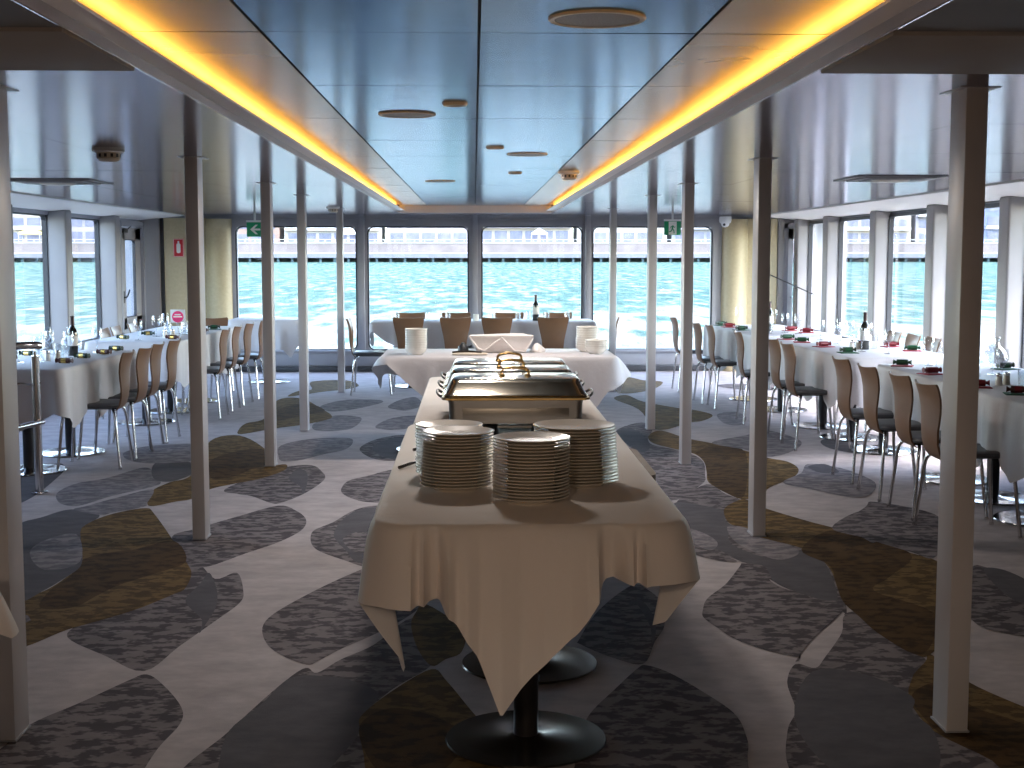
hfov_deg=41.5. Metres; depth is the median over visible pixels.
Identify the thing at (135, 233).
door
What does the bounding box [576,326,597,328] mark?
soup bowl
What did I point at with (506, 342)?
basket
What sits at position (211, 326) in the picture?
cracker
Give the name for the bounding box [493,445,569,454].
dinner plate
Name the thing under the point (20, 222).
waterfront building
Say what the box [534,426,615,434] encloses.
dinner plate
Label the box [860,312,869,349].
wine bottle
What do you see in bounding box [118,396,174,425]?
pedestal table
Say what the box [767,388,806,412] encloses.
pedestal table
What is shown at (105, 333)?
dining chair
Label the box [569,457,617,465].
dinner plate
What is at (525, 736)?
pedestal table
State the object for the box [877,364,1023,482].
tablecloth
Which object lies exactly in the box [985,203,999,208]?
window
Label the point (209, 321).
dining chair
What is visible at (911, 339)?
dining chair
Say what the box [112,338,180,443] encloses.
dining chair
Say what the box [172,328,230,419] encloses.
dining chair
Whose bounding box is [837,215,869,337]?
window
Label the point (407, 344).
soup bowl
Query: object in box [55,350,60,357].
shaker
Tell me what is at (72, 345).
wine bottle
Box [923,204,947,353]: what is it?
trim
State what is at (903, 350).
paper napkin
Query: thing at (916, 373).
paper napkin
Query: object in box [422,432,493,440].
dinner plate
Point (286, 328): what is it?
tablecloth
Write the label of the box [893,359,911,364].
cracker
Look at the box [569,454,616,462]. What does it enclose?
dinner plate
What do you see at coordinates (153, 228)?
trim
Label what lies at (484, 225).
window
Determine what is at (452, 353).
tray
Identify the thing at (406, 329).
soup bowl
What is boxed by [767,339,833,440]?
dining chair
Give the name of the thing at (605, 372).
tablecloth
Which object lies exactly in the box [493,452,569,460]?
dinner plate
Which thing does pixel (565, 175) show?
smoke detector
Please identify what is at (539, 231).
tent
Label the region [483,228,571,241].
waterfront building
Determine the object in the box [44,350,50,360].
shaker
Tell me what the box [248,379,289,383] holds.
pedestal table
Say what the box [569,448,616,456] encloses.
dinner plate
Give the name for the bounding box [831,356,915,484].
dining chair
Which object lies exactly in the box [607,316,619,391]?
dining chair
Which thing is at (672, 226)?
exit sign
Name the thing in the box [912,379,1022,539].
dining chair
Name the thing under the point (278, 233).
waterfront building
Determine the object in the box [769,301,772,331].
wine bottle
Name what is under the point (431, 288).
harbour water
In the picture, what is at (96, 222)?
window
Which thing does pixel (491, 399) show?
chafing dish
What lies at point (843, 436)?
pedestal table
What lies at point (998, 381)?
shaker
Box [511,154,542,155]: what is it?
grille
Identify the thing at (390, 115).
grille
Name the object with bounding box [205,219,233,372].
trim
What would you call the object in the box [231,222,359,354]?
window
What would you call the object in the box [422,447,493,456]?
dinner plate
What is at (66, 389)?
tablecloth
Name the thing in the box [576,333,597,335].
soup bowl
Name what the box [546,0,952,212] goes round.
trim
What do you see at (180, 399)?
pedestal table
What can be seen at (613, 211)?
support post
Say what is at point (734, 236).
trim
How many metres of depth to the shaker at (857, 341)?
10.74 m
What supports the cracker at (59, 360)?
on the tablecloth at (66, 389)
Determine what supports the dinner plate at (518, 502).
on the tablecloth at (518, 583)
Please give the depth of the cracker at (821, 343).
11.00 m
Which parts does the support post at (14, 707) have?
foot plate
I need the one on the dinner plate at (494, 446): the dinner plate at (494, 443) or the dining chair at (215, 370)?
the dinner plate at (494, 443)
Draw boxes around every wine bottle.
[67,316,77,355]
[532,295,538,320]
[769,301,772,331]
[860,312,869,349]
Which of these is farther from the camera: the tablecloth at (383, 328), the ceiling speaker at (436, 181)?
the tablecloth at (383, 328)
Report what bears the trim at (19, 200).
attached to the wall at (128, 243)
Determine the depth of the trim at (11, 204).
11.99 m
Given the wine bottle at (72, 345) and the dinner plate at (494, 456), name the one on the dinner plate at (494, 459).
the dinner plate at (494, 456)
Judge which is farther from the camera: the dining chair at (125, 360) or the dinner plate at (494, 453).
the dining chair at (125, 360)
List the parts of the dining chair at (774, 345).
leg, backrest, leg, seat, leg, leg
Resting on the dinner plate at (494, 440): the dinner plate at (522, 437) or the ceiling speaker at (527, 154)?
the dinner plate at (522, 437)
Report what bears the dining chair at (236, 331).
on the floor
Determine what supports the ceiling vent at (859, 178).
in the ceiling
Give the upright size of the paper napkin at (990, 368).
0.006 m
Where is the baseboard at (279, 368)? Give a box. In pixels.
[236,365,718,371]
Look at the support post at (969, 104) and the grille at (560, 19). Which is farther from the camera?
the support post at (969, 104)
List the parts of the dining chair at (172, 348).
leg, leg, seat, leg, backrest, leg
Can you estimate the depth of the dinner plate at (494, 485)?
4.05 m
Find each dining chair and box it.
[56,349,134,469]
[77,345,153,460]
[93,341,164,451]
[97,328,161,419]
[110,325,166,412]
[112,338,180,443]
[127,322,185,406]
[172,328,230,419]
[186,325,241,412]
[206,317,235,391]
[210,322,253,406]
[218,321,263,399]
[345,317,394,395]
[389,317,423,391]
[393,312,424,381]
[438,317,472,348]
[442,312,471,347]
[481,317,512,333]
[495,312,523,318]
[538,317,568,348]
[543,312,571,318]
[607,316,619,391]
[670,316,716,392]
[692,323,744,404]
[705,323,749,409]
[733,330,793,424]
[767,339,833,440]
[780,341,851,450]
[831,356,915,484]
[836,330,901,420]
[856,333,920,431]
[856,363,926,501]
[870,336,941,432]
[887,371,988,520]
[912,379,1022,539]
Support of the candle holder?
on the tablecloth at (383, 328)
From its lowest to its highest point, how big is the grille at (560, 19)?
0.005 m
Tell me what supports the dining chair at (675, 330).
on the floor
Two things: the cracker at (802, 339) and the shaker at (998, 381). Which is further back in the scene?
the cracker at (802, 339)
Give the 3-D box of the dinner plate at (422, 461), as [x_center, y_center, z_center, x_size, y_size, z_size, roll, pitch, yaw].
[-0.177,0.257,4.344,0.231,0.021,0.231,-1,6,-12]
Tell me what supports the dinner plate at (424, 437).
on the dinner plate at (423, 439)
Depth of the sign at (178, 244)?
17.16 m
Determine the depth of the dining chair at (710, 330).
13.16 m
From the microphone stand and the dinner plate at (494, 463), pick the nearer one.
the dinner plate at (494, 463)
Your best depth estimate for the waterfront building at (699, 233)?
420.20 m
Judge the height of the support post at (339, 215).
2.000 m
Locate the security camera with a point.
(724, 220)
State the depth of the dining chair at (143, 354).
9.94 m
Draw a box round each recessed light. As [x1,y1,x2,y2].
[442,102,467,106]
[486,146,503,149]
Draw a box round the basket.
[469,333,533,352]
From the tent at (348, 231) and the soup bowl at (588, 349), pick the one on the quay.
the tent at (348, 231)
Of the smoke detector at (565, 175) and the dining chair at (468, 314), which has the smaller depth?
the smoke detector at (565, 175)
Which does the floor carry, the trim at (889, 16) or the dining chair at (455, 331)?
the dining chair at (455, 331)
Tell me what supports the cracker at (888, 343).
on the paper napkin
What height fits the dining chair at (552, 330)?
0.821 m
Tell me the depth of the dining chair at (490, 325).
14.74 m
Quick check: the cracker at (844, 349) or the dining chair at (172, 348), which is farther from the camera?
the dining chair at (172, 348)
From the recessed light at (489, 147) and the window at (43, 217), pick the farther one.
the window at (43, 217)
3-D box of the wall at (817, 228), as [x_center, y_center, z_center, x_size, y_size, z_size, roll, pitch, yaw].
[4.012,-1.220,17.427,0.500,2.300,0.310,0,5,-2]
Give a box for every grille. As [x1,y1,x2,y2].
[382,113,431,117]
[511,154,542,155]
[554,13,639,26]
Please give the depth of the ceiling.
5.13 m
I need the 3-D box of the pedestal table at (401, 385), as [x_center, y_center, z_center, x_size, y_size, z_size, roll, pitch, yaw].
[-1.159,-0.349,15.441,0.821,0.744,0.748,0,5,-2]
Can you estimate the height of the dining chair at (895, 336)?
0.821 m
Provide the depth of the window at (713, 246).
17.38 m
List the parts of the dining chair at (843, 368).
leg, backrest, leg, seat, leg, leg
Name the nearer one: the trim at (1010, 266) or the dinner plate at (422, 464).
the dinner plate at (422, 464)
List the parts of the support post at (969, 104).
foot plate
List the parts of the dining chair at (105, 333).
backrest, leg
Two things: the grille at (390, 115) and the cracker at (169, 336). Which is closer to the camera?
the grille at (390, 115)
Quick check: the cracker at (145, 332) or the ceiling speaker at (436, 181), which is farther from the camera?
the cracker at (145, 332)
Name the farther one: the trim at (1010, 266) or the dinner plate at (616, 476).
the trim at (1010, 266)
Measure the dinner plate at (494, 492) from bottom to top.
0.021 m
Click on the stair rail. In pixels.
(37, 422)
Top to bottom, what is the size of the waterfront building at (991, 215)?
19.600 m
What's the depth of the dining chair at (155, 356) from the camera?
10.42 m
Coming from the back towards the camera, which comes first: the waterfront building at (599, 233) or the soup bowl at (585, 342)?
the waterfront building at (599, 233)
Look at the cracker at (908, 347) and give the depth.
10.53 m
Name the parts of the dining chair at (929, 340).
backrest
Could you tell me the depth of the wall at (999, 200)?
13.55 m
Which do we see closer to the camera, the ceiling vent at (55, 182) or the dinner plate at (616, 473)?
the dinner plate at (616, 473)
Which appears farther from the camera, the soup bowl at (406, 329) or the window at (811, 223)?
the window at (811, 223)
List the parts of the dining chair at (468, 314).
backrest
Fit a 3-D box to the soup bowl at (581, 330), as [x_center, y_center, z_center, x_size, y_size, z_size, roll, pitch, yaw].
[0.583,-0.402,10.451,0.170,0.052,0.170,-5,7,-40]
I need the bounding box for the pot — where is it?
[458,342,468,350]
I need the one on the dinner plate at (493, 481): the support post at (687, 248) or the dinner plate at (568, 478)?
the dinner plate at (568, 478)
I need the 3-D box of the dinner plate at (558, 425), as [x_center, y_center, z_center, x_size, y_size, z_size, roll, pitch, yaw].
[0.204,0.141,4.413,0.269,0.021,0.269,-3,6,-29]
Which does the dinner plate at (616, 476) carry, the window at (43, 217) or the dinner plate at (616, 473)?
the dinner plate at (616, 473)
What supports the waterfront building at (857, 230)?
on the quay
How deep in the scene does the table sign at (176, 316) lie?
12.46 m
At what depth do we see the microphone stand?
14.76 m
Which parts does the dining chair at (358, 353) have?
backrest, leg, leg, seat, leg, leg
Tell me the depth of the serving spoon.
4.77 m
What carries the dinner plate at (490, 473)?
on the dinner plate at (421, 477)
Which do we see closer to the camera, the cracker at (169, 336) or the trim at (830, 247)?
the cracker at (169, 336)
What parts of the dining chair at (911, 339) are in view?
backrest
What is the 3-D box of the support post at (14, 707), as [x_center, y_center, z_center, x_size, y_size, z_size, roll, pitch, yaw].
[-1.571,0.105,4.144,0.124,2.000,0.191,0,5,-2]
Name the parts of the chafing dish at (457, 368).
handle, lid, lid handle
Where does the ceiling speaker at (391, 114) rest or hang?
attached to the ceiling
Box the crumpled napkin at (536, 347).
[529,343,545,351]
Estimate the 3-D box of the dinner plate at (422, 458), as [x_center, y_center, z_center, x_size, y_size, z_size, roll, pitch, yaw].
[-0.177,0.247,4.341,0.231,0.021,0.231,4,7,39]
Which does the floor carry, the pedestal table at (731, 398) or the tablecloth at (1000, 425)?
the pedestal table at (731, 398)
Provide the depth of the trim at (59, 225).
13.57 m
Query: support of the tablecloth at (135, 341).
on the pedestal table at (138, 421)
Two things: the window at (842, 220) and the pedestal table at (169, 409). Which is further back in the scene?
the window at (842, 220)
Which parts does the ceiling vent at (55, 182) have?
plate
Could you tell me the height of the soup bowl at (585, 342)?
0.052 m
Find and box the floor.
[0,371,1023,767]
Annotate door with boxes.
[120,220,146,333]
[782,223,793,325]
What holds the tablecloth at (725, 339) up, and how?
on the pedestal table at (778, 409)
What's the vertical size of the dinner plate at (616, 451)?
0.021 m
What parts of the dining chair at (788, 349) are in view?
leg, backrest, leg, seat, leg, leg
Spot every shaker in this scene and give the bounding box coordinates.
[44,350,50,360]
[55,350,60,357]
[850,340,854,347]
[856,340,859,348]
[995,372,1002,385]
[1003,372,1009,384]
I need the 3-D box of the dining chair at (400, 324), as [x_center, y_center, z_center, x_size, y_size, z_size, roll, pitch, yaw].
[-1.134,-0.342,14.982,0.442,0.821,0.511,0,5,-1]
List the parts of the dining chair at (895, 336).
leg, backrest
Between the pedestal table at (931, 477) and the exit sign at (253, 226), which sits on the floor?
the pedestal table at (931, 477)
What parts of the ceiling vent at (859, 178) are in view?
plate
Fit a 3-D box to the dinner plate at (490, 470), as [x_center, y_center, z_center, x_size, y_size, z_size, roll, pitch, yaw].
[-0.180,0.287,4.344,0.231,0.021,0.231,3,6,30]
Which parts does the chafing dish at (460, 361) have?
lid, lid handle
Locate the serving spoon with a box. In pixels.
[398,461,415,468]
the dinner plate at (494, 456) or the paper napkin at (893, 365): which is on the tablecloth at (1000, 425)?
the paper napkin at (893, 365)
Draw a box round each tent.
[18,228,41,241]
[344,228,354,234]
[531,228,547,241]
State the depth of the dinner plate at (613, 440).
4.32 m
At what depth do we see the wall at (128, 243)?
16.77 m
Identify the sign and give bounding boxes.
[170,310,184,335]
[173,239,183,256]
[246,205,260,236]
[664,208,680,234]
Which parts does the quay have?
railing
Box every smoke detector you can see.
[92,147,124,161]
[326,207,339,212]
[558,171,578,179]
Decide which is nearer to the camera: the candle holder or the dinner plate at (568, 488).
the dinner plate at (568, 488)
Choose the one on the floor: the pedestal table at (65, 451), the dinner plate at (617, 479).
the pedestal table at (65, 451)
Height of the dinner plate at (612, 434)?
0.021 m
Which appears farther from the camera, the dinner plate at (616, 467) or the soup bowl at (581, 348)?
the soup bowl at (581, 348)
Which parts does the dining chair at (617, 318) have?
backrest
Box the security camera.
[719,216,731,226]
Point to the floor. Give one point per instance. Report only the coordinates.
(809, 642)
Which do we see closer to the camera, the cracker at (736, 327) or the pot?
the pot
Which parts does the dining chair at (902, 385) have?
leg, backrest, leg, seat, leg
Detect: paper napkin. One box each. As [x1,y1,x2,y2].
[793,341,810,342]
[837,352,858,353]
[891,364,913,366]
[903,350,921,351]
[916,373,942,374]
[979,386,992,388]
[990,368,1020,369]
[1003,392,1023,395]
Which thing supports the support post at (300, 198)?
on the floor
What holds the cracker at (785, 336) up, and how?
on the paper napkin
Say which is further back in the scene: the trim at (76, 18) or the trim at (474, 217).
the trim at (474, 217)
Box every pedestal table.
[20,427,66,475]
[43,417,104,456]
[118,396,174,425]
[151,384,189,413]
[177,398,216,403]
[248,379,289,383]
[395,383,411,387]
[445,672,606,767]
[462,448,655,684]
[729,396,776,400]
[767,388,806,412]
[794,396,845,429]
[820,405,878,441]
[851,432,916,454]
[918,472,986,484]
[975,459,1023,504]
[993,510,1023,526]
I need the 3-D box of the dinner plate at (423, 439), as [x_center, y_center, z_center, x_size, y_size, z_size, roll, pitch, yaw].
[-0.173,0.188,4.338,0.231,0.021,0.231,3,6,27]
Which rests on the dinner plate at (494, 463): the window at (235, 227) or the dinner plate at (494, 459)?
the dinner plate at (494, 459)
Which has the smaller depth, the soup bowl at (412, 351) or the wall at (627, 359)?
the soup bowl at (412, 351)
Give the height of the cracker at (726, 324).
0.038 m
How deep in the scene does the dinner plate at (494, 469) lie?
4.04 m
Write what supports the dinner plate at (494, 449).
on the dinner plate at (494, 453)
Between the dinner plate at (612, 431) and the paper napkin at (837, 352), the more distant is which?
the paper napkin at (837, 352)
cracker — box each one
[19,351,33,355]
[55,358,73,362]
[74,353,90,357]
[96,349,111,353]
[109,346,123,350]
[116,335,128,338]
[141,331,154,334]
[165,335,179,338]
[208,325,219,328]
[715,321,726,324]
[723,323,734,326]
[735,326,747,328]
[780,334,794,338]
[785,326,796,329]
[795,337,808,341]
[800,328,812,331]
[816,341,830,345]
[839,347,855,351]
[883,341,898,345]
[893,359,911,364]
[904,345,919,349]
[922,367,941,372]
[979,379,989,385]
[996,362,1014,367]
[1006,386,1023,392]
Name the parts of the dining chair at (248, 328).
leg, seat, leg, backrest, leg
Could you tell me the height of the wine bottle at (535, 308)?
0.297 m
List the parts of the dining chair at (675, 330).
leg, backrest, leg, seat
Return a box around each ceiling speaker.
[378,111,435,117]
[425,180,454,182]
[506,152,547,156]
[548,9,645,28]
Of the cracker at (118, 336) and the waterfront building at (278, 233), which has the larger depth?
the waterfront building at (278, 233)
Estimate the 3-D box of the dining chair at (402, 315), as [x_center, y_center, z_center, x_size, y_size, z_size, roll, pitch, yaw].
[-1.182,-0.417,15.773,0.442,0.821,0.511,0,5,-3]
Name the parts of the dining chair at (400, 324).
backrest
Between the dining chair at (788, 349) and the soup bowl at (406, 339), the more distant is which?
the dining chair at (788, 349)
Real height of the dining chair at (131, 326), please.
0.821 m
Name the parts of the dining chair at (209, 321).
backrest, leg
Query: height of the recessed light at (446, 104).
0.012 m
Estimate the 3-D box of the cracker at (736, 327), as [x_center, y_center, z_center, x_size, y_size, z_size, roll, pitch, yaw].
[2.285,-0.562,13.437,0.122,0.038,0.039,-2,6,-17]
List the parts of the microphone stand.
boom arm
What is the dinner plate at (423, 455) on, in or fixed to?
on the dinner plate at (422, 458)
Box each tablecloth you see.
[0,592,18,637]
[16,350,136,431]
[84,326,240,390]
[228,317,308,356]
[358,424,699,715]
[369,319,596,348]
[372,348,630,407]
[413,377,606,423]
[703,325,840,377]
[768,338,943,408]
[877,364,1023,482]
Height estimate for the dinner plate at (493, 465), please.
0.021 m
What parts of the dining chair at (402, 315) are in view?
backrest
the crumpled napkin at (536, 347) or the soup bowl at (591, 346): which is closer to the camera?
the soup bowl at (591, 346)
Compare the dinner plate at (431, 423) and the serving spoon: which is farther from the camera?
the serving spoon
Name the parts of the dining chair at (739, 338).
leg, backrest, leg, seat, leg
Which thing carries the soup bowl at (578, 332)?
on the soup bowl at (576, 333)
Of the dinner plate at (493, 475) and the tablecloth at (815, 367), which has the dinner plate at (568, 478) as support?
the dinner plate at (493, 475)
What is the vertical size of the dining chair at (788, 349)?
0.821 m
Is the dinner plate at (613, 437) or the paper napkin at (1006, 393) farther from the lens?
the paper napkin at (1006, 393)
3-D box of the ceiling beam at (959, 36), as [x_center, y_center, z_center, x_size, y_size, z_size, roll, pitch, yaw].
[-0.029,-0.607,0.996,8.600,0.042,5.300,0,5,-2]
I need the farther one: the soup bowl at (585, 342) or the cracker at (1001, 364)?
the soup bowl at (585, 342)
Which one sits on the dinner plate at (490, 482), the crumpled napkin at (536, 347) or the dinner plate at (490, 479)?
the dinner plate at (490, 479)
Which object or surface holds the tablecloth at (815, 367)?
on the pedestal table at (870, 449)
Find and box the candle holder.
[473,314,478,320]
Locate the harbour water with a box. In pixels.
[14,262,997,363]
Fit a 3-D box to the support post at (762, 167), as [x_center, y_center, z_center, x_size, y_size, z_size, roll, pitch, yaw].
[1.318,-0.187,7.182,0.124,2.000,0.191,0,5,-2]
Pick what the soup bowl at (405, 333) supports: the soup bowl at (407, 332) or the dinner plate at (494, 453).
the soup bowl at (407, 332)
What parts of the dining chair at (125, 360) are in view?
leg, leg, seat, leg, backrest, leg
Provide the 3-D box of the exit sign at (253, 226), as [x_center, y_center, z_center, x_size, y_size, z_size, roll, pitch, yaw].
[-2.636,-1.669,13.835,0.173,0.319,0.028,0,5,-2]
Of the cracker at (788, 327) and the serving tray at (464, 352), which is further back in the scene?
the cracker at (788, 327)
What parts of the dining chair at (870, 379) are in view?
leg, backrest, leg, seat, leg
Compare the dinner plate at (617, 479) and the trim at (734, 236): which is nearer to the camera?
the dinner plate at (617, 479)
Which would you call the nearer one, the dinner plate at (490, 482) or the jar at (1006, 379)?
the dinner plate at (490, 482)
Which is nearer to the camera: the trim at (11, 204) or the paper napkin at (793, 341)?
the paper napkin at (793, 341)
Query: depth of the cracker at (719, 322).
14.30 m
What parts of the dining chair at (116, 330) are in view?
backrest, leg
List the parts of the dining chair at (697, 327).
leg, backrest, leg, seat, leg, leg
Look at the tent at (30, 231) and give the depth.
406.87 m
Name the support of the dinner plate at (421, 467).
on the dinner plate at (490, 470)
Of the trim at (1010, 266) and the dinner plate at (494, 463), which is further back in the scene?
the trim at (1010, 266)
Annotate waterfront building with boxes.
[13,214,41,241]
[71,219,93,241]
[238,228,283,241]
[284,228,385,241]
[387,228,466,241]
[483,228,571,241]
[573,228,666,241]
[667,228,709,241]
[846,215,910,241]
[910,214,925,241]
[984,208,998,241]
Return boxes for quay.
[14,239,997,261]
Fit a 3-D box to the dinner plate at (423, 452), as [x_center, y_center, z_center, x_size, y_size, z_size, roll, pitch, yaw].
[-0.175,0.227,4.341,0.231,0.021,0.231,-4,7,-34]
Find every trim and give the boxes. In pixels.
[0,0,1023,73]
[10,191,183,219]
[11,204,17,353]
[12,0,403,212]
[46,210,74,349]
[99,215,122,336]
[141,218,783,329]
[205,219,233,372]
[359,215,365,349]
[472,215,477,313]
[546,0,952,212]
[585,215,590,318]
[721,219,747,370]
[771,180,1023,219]
[792,219,812,328]
[821,216,843,334]
[867,211,893,342]
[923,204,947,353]
[994,196,1023,367]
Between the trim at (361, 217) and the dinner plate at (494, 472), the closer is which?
the dinner plate at (494, 472)
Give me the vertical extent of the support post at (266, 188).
2.000 m
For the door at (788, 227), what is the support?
in the wall at (627, 359)
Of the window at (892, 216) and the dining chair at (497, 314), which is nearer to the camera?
the window at (892, 216)
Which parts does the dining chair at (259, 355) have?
leg, leg, seat, leg, backrest, leg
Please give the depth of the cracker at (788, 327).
13.32 m
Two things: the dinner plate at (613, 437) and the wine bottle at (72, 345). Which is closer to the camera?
the dinner plate at (613, 437)
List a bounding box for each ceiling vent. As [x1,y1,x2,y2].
[10,179,113,185]
[833,175,948,182]
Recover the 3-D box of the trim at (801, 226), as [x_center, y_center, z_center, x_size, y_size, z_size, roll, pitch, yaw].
[3.699,-1.120,17.202,0.200,1.945,0.200,0,5,-2]
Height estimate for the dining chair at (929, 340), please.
0.821 m
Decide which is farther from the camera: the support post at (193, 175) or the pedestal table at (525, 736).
the support post at (193, 175)
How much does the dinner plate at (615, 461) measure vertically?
0.021 m
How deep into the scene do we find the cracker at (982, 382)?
7.64 m
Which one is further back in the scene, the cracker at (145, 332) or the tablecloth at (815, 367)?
the cracker at (145, 332)
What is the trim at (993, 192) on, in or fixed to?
attached to the wall at (999, 200)
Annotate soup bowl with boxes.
[405,328,426,331]
[405,331,426,333]
[405,333,426,335]
[405,335,426,338]
[405,338,426,340]
[405,340,426,343]
[405,343,426,345]
[405,345,426,347]
[405,347,426,354]
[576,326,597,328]
[576,329,597,331]
[576,331,597,333]
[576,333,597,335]
[576,336,597,338]
[576,345,586,351]
[585,339,607,342]
[585,342,606,344]
[585,344,607,347]
[585,347,606,353]
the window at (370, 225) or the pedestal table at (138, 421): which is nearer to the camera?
the pedestal table at (138, 421)
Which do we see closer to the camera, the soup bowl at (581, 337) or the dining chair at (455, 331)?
the soup bowl at (581, 337)
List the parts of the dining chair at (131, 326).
backrest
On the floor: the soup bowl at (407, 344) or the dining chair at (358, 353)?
the dining chair at (358, 353)
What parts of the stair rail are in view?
chain, rail, rail, rail post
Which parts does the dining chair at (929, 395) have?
leg, backrest, seat, leg, leg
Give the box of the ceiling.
[0,0,1023,214]
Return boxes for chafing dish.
[436,366,593,434]
[437,358,584,388]
[440,352,577,379]
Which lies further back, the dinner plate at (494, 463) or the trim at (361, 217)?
the trim at (361, 217)
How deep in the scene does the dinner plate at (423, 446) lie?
4.26 m
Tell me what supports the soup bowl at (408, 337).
on the soup bowl at (406, 339)
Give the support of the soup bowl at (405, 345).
on the soup bowl at (412, 351)
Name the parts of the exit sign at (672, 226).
panel, doorway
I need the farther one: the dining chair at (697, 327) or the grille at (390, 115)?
the dining chair at (697, 327)
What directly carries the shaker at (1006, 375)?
on the tablecloth at (1000, 425)
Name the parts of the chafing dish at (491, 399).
handle, fuel burner, lid handle, lid, handle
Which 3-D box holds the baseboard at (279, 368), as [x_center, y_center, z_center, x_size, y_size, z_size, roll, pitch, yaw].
[-0.437,-0.199,17.438,6.980,0.065,0.035,0,5,-2]
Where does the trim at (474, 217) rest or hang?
attached to the wall at (627, 359)
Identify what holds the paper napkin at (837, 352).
on the tablecloth at (815, 367)
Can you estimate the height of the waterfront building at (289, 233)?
17.600 m
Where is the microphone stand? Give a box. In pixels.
[770,274,813,389]
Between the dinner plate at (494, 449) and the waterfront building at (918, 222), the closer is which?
the dinner plate at (494, 449)
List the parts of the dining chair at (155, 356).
leg, seat, leg, backrest, leg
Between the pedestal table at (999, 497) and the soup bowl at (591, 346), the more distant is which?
the soup bowl at (591, 346)
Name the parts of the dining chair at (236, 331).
leg, seat, leg, backrest, leg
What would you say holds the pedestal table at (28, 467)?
on the floor
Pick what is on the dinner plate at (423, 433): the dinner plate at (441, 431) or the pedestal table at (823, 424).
the dinner plate at (441, 431)
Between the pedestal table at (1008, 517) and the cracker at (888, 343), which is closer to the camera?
the pedestal table at (1008, 517)
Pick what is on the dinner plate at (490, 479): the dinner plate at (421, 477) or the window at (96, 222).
the dinner plate at (421, 477)
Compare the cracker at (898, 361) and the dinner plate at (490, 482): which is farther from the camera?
the cracker at (898, 361)
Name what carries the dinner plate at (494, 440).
on the dinner plate at (494, 443)
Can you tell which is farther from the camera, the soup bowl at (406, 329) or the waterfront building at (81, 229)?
the waterfront building at (81, 229)
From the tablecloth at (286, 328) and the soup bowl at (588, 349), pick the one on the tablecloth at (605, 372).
the soup bowl at (588, 349)
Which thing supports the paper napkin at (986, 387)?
on the tablecloth at (1000, 425)
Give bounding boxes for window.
[13,212,50,350]
[71,217,101,342]
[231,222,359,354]
[364,222,472,349]
[477,222,584,318]
[590,222,716,353]
[807,220,822,331]
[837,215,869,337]
[886,210,926,338]
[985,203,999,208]
[1021,306,1023,368]
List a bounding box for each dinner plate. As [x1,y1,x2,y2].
[415,420,482,428]
[420,466,491,475]
[420,469,491,478]
[420,472,491,481]
[420,475,490,484]
[420,478,491,487]
[420,481,491,491]
[421,457,492,465]
[421,460,492,468]
[421,463,492,471]
[422,426,493,437]
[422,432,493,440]
[422,438,492,446]
[422,441,492,449]
[422,445,492,453]
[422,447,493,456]
[422,451,493,459]
[422,454,492,462]
[423,435,493,443]
[492,464,568,474]
[492,474,568,483]
[492,480,568,490]
[492,493,568,504]
[493,431,569,444]
[493,439,569,447]
[493,442,569,450]
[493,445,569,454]
[493,448,569,457]
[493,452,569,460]
[493,455,569,464]
[493,458,569,467]
[493,461,569,470]
[493,468,569,477]
[493,471,569,480]
[493,477,569,487]
[493,484,569,493]
[493,487,569,497]
[493,490,569,500]
[533,419,615,431]
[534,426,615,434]
[534,429,615,438]
[569,442,616,450]
[569,445,616,453]
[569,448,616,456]
[569,450,617,459]
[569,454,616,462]
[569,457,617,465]
[569,460,617,468]
[569,463,617,471]
[569,466,617,475]
[569,469,617,478]
[569,471,617,481]
[569,475,618,484]
[569,478,618,488]
[570,433,616,441]
[570,436,615,444]
[570,439,616,447]
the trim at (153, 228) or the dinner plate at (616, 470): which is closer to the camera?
the dinner plate at (616, 470)
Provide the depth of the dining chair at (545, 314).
16.01 m
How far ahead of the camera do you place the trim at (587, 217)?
17.29 m
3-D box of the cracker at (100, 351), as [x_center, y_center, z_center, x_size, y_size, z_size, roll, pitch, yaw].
[-3.076,-0.244,10.181,0.122,0.038,0.039,2,6,20]
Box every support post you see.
[0,84,30,741]
[177,156,210,539]
[255,182,277,466]
[292,194,309,430]
[336,208,345,391]
[607,208,618,391]
[645,195,659,429]
[678,183,697,464]
[747,158,776,536]
[930,86,1000,732]
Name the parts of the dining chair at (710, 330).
leg, backrest, leg, seat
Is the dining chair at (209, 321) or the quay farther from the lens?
the quay
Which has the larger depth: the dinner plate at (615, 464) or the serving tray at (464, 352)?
the serving tray at (464, 352)
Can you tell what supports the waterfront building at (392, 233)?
on the quay
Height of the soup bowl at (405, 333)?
0.052 m
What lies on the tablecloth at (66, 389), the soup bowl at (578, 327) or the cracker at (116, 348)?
the cracker at (116, 348)
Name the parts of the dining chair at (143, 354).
leg, leg, seat, leg, backrest, leg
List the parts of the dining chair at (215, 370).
leg, leg, seat, leg, backrest, leg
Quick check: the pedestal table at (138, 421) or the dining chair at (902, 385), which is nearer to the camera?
the dining chair at (902, 385)
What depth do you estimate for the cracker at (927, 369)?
8.48 m
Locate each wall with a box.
[12,207,138,349]
[139,215,793,371]
[811,200,999,337]
[811,221,846,334]
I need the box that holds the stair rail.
[16,341,47,494]
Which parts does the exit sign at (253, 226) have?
panel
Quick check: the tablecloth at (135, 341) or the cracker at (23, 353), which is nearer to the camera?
the cracker at (23, 353)
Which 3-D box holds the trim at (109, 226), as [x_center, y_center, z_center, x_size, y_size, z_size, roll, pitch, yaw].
[-4.618,-0.962,15.556,0.200,1.945,0.200,0,5,-2]
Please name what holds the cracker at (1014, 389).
on the paper napkin at (1006, 393)
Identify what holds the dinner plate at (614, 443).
on the dinner plate at (613, 446)
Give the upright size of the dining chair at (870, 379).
0.821 m
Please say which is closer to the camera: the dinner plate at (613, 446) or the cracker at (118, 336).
the dinner plate at (613, 446)
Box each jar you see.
[44,354,50,360]
[1003,376,1009,384]
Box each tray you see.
[452,350,487,354]
[452,353,487,354]

